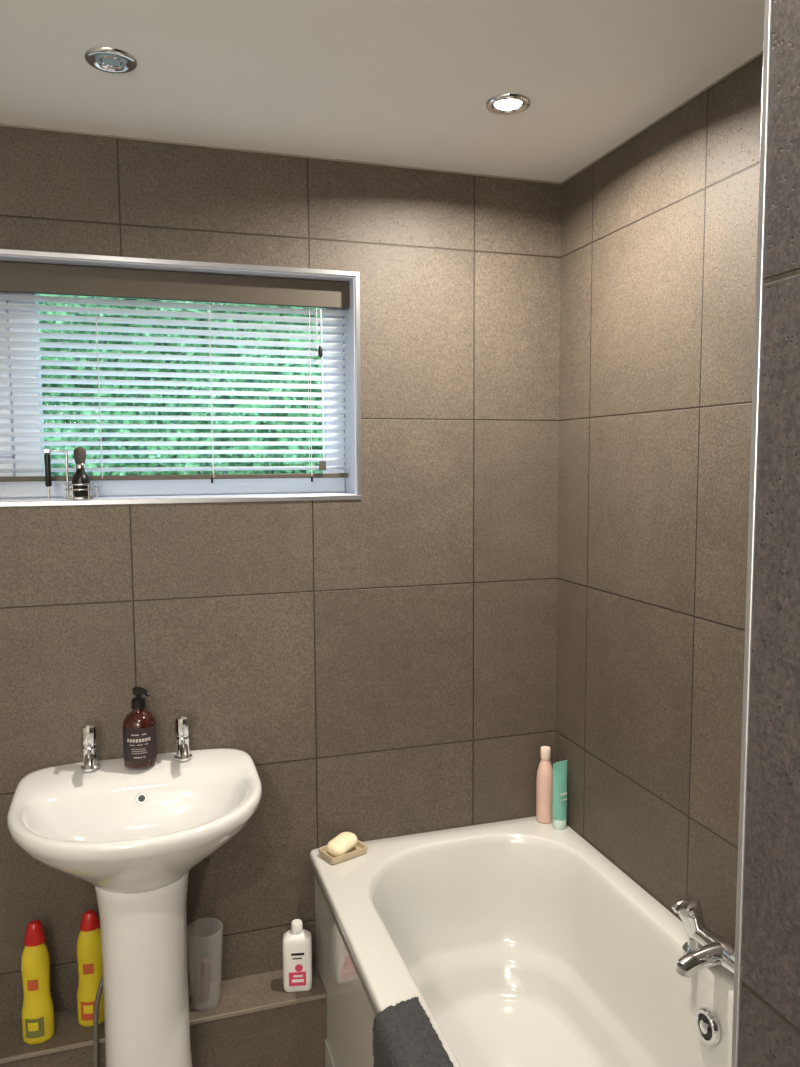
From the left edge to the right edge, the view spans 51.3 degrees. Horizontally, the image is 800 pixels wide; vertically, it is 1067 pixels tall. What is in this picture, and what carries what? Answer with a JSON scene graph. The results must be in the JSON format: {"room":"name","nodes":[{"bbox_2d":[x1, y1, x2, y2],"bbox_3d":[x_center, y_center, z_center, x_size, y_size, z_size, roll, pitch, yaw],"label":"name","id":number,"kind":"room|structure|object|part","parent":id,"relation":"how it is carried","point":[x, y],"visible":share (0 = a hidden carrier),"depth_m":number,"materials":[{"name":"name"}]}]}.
{"room":"bathroom","nodes":[
{"label":"bathroom","id":0,"kind":"room"},
{"bbox_2d":[0,126,561,1022],"bbox_3d":[-0.588,0.226,2.212,2.400,2.350,0.260,-2,5,-17],"label":"wall","id":1,"kind":"structure","parent":0,"point":[383,663],"depth_m":2.19,"materials":[{"name":"tile"}]},
{"bbox_2d":[0,993,325,1063],"bbox_3d":[-0.918,1.211,1.912,1.528,0.010,0.004,-2,5,-17],"label":"trim","id":2,"kind":"structure","parent":1,"relation":"attached to","point":[285,1003],"depth_m":2.05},
{"bbox_2d":[0,292,344,497],"bbox_3d":[-0.733,-0.374,2.130,1.200,0.557,0.060,-2,5,-17],"label":"window","id":3,"kind":"structure","parent":1,"relation":"in","point":[27,489],"depth_m":2.15,"materials":[{"name":"white plastic"}]},
{"bbox_2d":[0,292,14,476],"bbox_3d":[-1.105,-0.361,2.001,0.314,0.457,0.062,-2,5,-17],"label":"casement","id":4,"kind":"object","parent":3,"relation":"attached to","point":[1,301],"visible":0.26,"depth_m":2.02,"materials":[{"name":"white plastic"}]},
{"bbox_2d":[0,261,348,482],"bbox_3d":[-0.707,-0.383,2.053,1.192,0.523,0.054,-2,5,-17],"label":"blind","id":5,"kind":"object","parent":3,"relation":"attached to","point":[17,277],"visible":1,"depth_m":2.09,"materials":[{"name":"white plastic"}]},
{"bbox_3d":[-0.736,-0.355,2.037,0.002,0.440,0.002,-2,5,-17],"label":"ladder cord","id":6,"kind":"part","parent":5,"relation":"part of","materials":[{"name":"white fabric"}]},
{"bbox_3d":[-0.744,-0.357,2.063,0.002,0.440,0.002,-1,5,-3],"label":"ladder cord","id":7,"kind":"part","parent":5,"relation":"part of","materials":[{"name":"white fabric"}]},
{"bbox_3d":[-0.709,-0.139,2.079,1.188,0.012,0.026,-2,5,-17],"label":"rail","id":8,"kind":"part","parent":5,"relation":"part of","materials":[{"name":"beige wood"}]},
{"bbox_3d":[-0.487,-0.366,2.144,0.002,0.440,0.002,2,6,27],"label":"ladder cord","id":9,"kind":"part","parent":5,"relation":"part of","materials":[{"name":"white fabric"}]},
{"bbox_3d":[-0.478,-0.363,2.118,0.002,0.440,0.002,2,6,27],"label":"ladder cord","id":10,"kind":"part","parent":5,"relation":"part of","materials":[{"name":"white fabric"}]},
{"bbox_3d":[-0.244,-0.374,2.221,0.002,0.440,0.002,2,6,27],"label":"ladder cord","id":11,"kind":"part","parent":5,"relation":"part of","materials":[{"name":"white fabric"}]},
{"bbox_3d":[-0.235,-0.371,2.194,0.002,0.440,0.002,-4,6,-32],"label":"ladder cord","id":12,"kind":"part","parent":5,"relation":"part of","materials":[{"name":"white fabric"}]},
{"bbox_2d":[0,254,356,501],"bbox_3d":[-0.715,-0.369,2.071,1.212,0.569,0.164,-2,5,-17],"label":"reveal","id":13,"kind":"object","parent":1,"relation":"attached to","point":[350,332],"visible":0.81,"depth_m":2.13,"materials":[{"name":"white paint"}]},
{"bbox_2d":[51,450,97,498],"bbox_3d":[-0.783,-0.142,1.996,0.111,0.117,0.053,-2,5,-17],"label":"stand","id":14,"kind":"object","parent":13,"relation":"on","point":[66,486],"visible":0.98,"depth_m":1.99,"materials":[{"name":"silver metal"}]},
{"bbox_2d":[43,448,51,498],"bbox_3d":[-0.835,-0.142,1.978,0.016,0.120,0.024,-2,5,-17],"label":"razor","id":15,"kind":"object","parent":14,"relation":"hanging from","point":[47,458],"visible":1,"depth_m":1.97,"materials":[{"name":"black plastic"}]},
{"bbox_3d":[-0.835,-0.150,1.976,0.015,0.078,0.015,-2,5,-17],"label":"handle","id":16,"kind":"part","parent":15,"relation":"part of","materials":[{"name":"black plastic"}]},
{"bbox_3d":[-0.795,-0.142,1.992,0.006,0.112,0.006,-2,5,-17],"label":"stem","id":17,"kind":"part","parent":14,"relation":"part of","materials":[{"name":"silver metal"}]},
{"bbox_2d":[72,447,89,496],"bbox_3d":[-0.767,-0.148,2.001,0.041,0.119,0.041,-2,5,-17],"label":"brush","id":18,"kind":"object","parent":14,"relation":"on","point":[80,476],"visible":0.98,"depth_m":1.99,"materials":[{"name":"black plastic"}]},
{"bbox_3d":[-0.767,-0.123,2.003,0.041,0.068,0.041,-2,5,-17],"label":"handle","id":19,"kind":"part","parent":18,"relation":"part of","materials":[{"name":"black plastic"}]},
{"bbox_3d":[-0.767,-0.086,2.006,0.068,0.004,0.048,-2,5,-17],"label":"plate","id":20,"kind":"part","parent":14,"relation":"part of","materials":[{"name":"silver metal"}]},
{"bbox_2d":[0,249,361,506],"bbox_3d":[-0.689,-0.362,1.990,1.230,0.587,0.004,-2,5,-17],"label":"trim","id":21,"kind":"structure","parent":1,"relation":"attached to","point":[358,496],"depth_m":2.07,"materials":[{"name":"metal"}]},
{"bbox_2d":[0,51,762,184],"bbox_3d":[-0.372,-0.859,1.160,2.250,0.004,1.690,-2,5,-17],"label":"trim","id":22,"kind":"structure","parent":1,"relation":"attached to","point":[761,52],"depth_m":2.01,"materials":[{"name":"white paint"}]},
{"bbox_2d":[0,0,764,181],"bbox_3d":[-0.136,-0.850,0.462,2.520,0.100,3.680,-2,5,-17],"label":"ceiling","id":23,"kind":"structure","parent":0,"point":[410,83],"depth_m":1.63,"materials":[{"name":"paint"}]},
{"bbox_2d":[84,47,137,73],"bbox_3d":[-0.546,-0.893,1.576,0.096,0.008,0.096,-2,5,-17],"label":"recessed light","id":24,"kind":"object","parent":23,"relation":"in","point":[105,59],"depth_m":1.57,"materials":[{"name":"silver metal"}]},
{"bbox_2d":[485,93,530,114],"bbox_3d":[0.231,-0.916,1.781,0.096,0.008,0.096,-2,5,-17],"label":"recessed light","id":25,"kind":"object","parent":23,"relation":"in","point":[509,103],"depth_m":1.77,"materials":[{"name":"silver metal"}]},
{"bbox_2d":[555,54,762,944],"bbox_3d":[0.780,0.272,1.619,0.150,2.350,1.700,-2,5,-17],"label":"wall","id":26,"kind":"structure","parent":0,"point":[659,234],"depth_m":1.91,"materials":[{"name":"tile"}]},
{"bbox_2d":[738,0,799,1066],"bbox_3d":[0.907,0.421,-0.065,0.928,2.350,1.600,-2,5,-17],"label":"wall partition","id":27,"kind":"structure","parent":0,"point":[769,1019],"depth_m":0.50,"materials":[{"name":"tile"}]},
{"bbox_2d":[731,0,771,1066],"bbox_3d":[0.225,0.369,0.557,0.006,2.350,0.005,-2,5,-17],"label":"trim","id":28,"kind":"structure","parent":27,"relation":"attached to","point":[768,3],"depth_m":0.52,"materials":[{"name":"metal"}]},
{"bbox_3d":[-0.123,1.590,0.679,2.520,0.100,3.680,-2,5,-17],"label":"floor","id":29,"kind":"structure","parent":0,"visible":0},
{"bbox_2d":[7,714,261,1066],"bbox_3d":[-0.577,0.945,1.887,0.542,0.977,0.481,-2,5,-17],"label":"pedestal sink","id":30,"kind":"object","parent":29,"relation":"on","point":[137,836],"visible":1,"depth_m":1.82,"materials":[{"name":"white ceramic"}]},
{"bbox_2d":[81,723,99,771],"bbox_3d":[-0.735,0.506,1.968,0.044,0.117,0.103,-2,5,-17],"label":"tap","id":31,"kind":"object","parent":30,"relation":"on","point":[90,763],"depth_m":1.98,"materials":[{"name":"silver metal"}]},
{"bbox_2d":[7,748,261,893],"bbox_3d":[-0.579,0.665,1.863,0.542,0.185,0.481,-2,5,-17],"label":"basin","id":32,"kind":"object","parent":30,"relation":"in","point":[114,827],"depth_m":1.90,"materials":[{"name":"white ceramic"}]},
{"bbox_2d":[122,687,156,768],"bbox_3d":[-0.630,0.463,2.013,0.077,0.190,0.078,-2,5,-17],"label":"soap pump bottle","id":33,"kind":"object","parent":30,"relation":"on","point":[139,725],"visible":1,"depth_m":1.99,"materials":[{"name":"orange glass"}]},
{"bbox_2d":[174,714,191,760],"bbox_3d":[-0.529,0.500,2.032,0.044,0.117,0.103,-2,5,-17],"label":"tap","id":34,"kind":"object","parent":30,"relation":"on","point":[182,722],"depth_m":2.04,"materials":[{"name":"silver metal"}]},
{"bbox_2d":[0,998,325,1066],"bbox_3d":[-0.939,1.320,1.990,1.528,0.215,0.132,-2,5,-17],"label":"wall ledge boxing","id":35,"kind":"object","parent":29,"relation":"on","point":[292,1035],"visible":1,"depth_m":2.10,"materials":[{"name":"brown tile"}]},
{"bbox_2d":[21,920,54,1043],"bbox_3d":[-0.859,1.055,1.967,0.070,0.290,0.054,-2,5,-17],"label":"bottle","id":36,"kind":"object","parent":35,"relation":"on","point":[38,1027],"visible":1,"depth_m":1.95,"materials":[{"name":"yellow plastic"}]},
{"bbox_2d":[77,910,103,1026],"bbox_3d":[-0.752,1.054,2.029,0.070,0.280,0.054,-2,5,-17],"label":"bottle","id":37,"kind":"object","parent":35,"relation":"on","point":[89,955],"visible":0.87,"depth_m":2.01,"materials":[{"name":"yellow plastic"}]},
{"bbox_2d":[0,963,325,1063],"bbox_3d":[-0.939,1.207,1.977,1.528,0.012,0.138,-2,5,-17],"label":"wall ledge","id":38,"kind":"object","parent":35,"relation":"on","point":[267,988],"depth_m":2.10,"materials":[{"name":"brown tile"}]},
{"bbox_2d":[187,936,222,1008],"bbox_3d":[-0.490,1.088,2.100,0.091,0.198,0.091,-2,5,-17],"label":"tumbler","id":39,"kind":"object","parent":35,"relation":"on","point":[205,967],"visible":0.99,"depth_m":2.09,"materials":[{"name":"white"}]},
{"bbox_2d":[283,919,311,991],"bbox_3d":[-0.266,1.091,2.160,0.074,0.178,0.047,-1,5,-6],"label":"shampoo bottle","id":40,"kind":"object","parent":35,"relation":"on","point":[297,942],"visible":1,"depth_m":2.14,"materials":[{"name":"white plastic"}]},
{"bbox_2d":[310,816,733,1066],"bbox_3d":[0.362,1.181,1.566,0.733,0.553,1.695,-2,5,-17],"label":"bathtub","id":41,"kind":"object","parent":29,"relation":"on","point":[520,943],"visible":0.82,"depth_m":2.11,"materials":[{"name":"ceramic"}]},
{"bbox_2d":[318,840,367,863],"bbox_3d":[-0.150,0.839,2.203,0.114,0.020,0.076,-4,6,-37],"label":"soap dish","id":42,"kind":"object","parent":41,"relation":"on","point":[360,848],"visible":0.66,"depth_m":2.18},
{"bbox_2d":[327,832,357,856],"bbox_3d":[-0.153,0.819,2.200,0.087,0.041,0.078,-2,5,-17],"label":"soap bar","id":43,"kind":"object","parent":42,"relation":"in","point":[343,842],"depth_m":2.18,"materials":[{"name":"beige wax"}]},
{"bbox_3d":[0.034,1.210,1.464,0.016,0.517,1.695,-2,5,-17],"label":"panel","id":44,"kind":"part","parent":41,"relation":"part of","materials":[{"name":"white plastic"}]},
{"bbox_2d":[372,997,453,1066],"bbox_3d":[0.041,1.081,1.431,0.097,0.379,0.350,-2,5,-17],"label":"bath towel","id":45,"kind":"object","parent":41,"relation":"on","point":[404,1035],"visible":1,"depth_m":1.49,"materials":[{"name":"grey fabric"}]},
{"bbox_2d":[536,746,552,823],"bbox_3d":[0.417,0.720,2.396,0.050,0.217,0.050,-2,5,-17],"label":"lotion bottle","id":46,"kind":"object","parent":41,"relation":"on","point":[544,780],"visible":0.97,"depth_m":2.38,"materials":[{"name":"pink plastic"}]},
{"bbox_2d":[552,760,566,829],"bbox_3d":[0.451,0.737,2.353,0.042,0.190,0.042,1,5,12],"label":"tube","id":47,"kind":"object","parent":41,"relation":"on","point":[559,793],"visible":1,"depth_m":2.34,"materials":[{"name":"teal plastic"}]},
{"bbox_2d":[672,895,734,977],"bbox_3d":[0.613,0.833,1.662,0.139,0.120,0.234,-2,5,-17],"label":"mixer tap","id":48,"kind":"object","parent":41,"relation":"on","point":[704,948],"visible":0.66,"depth_m":1.68,"materials":[{"name":"silver metal"}]},
{"bbox_3d":[0.590,0.779,1.745,0.048,0.027,0.024,-2,5,-17],"label":"lever","id":49,"kind":"part","parent":48,"relation":"part of","materials":[{"name":"silver metal"}]},
{"bbox_3d":[0.604,0.849,1.661,0.108,0.052,0.044,-2,5,-17],"label":"spout","id":50,"kind":"part","parent":48,"relation":"part of","materials":[{"name":"silver metal"}]},
{"bbox_3d":[0.644,0.794,1.574,0.048,0.027,0.024,-2,5,-17],"label":"lever","id":51,"kind":"part","parent":48,"relation":"part of","materials":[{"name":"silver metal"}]},
{"label":"outside","id":52,"kind":"structure","parent":0,"visible":0},
{"bbox_3d":[-1.612,1.793,4.135,11.000,0.100,3.730,-2,5,-17],"label":"ground","id":53,"kind":"structure","parent":52,"visible":0},
{"bbox_2d":[37,294,322,475],"bbox_3d":[-2.248,-0.125,4.285,8.003,3.700,0.544,-2,5,-17],"label":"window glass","id":54,"kind":"object","parent":53,"relation":"on","point":[63,412],"visible":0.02,"depth_m":4.58,"materials":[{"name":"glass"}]}
]}

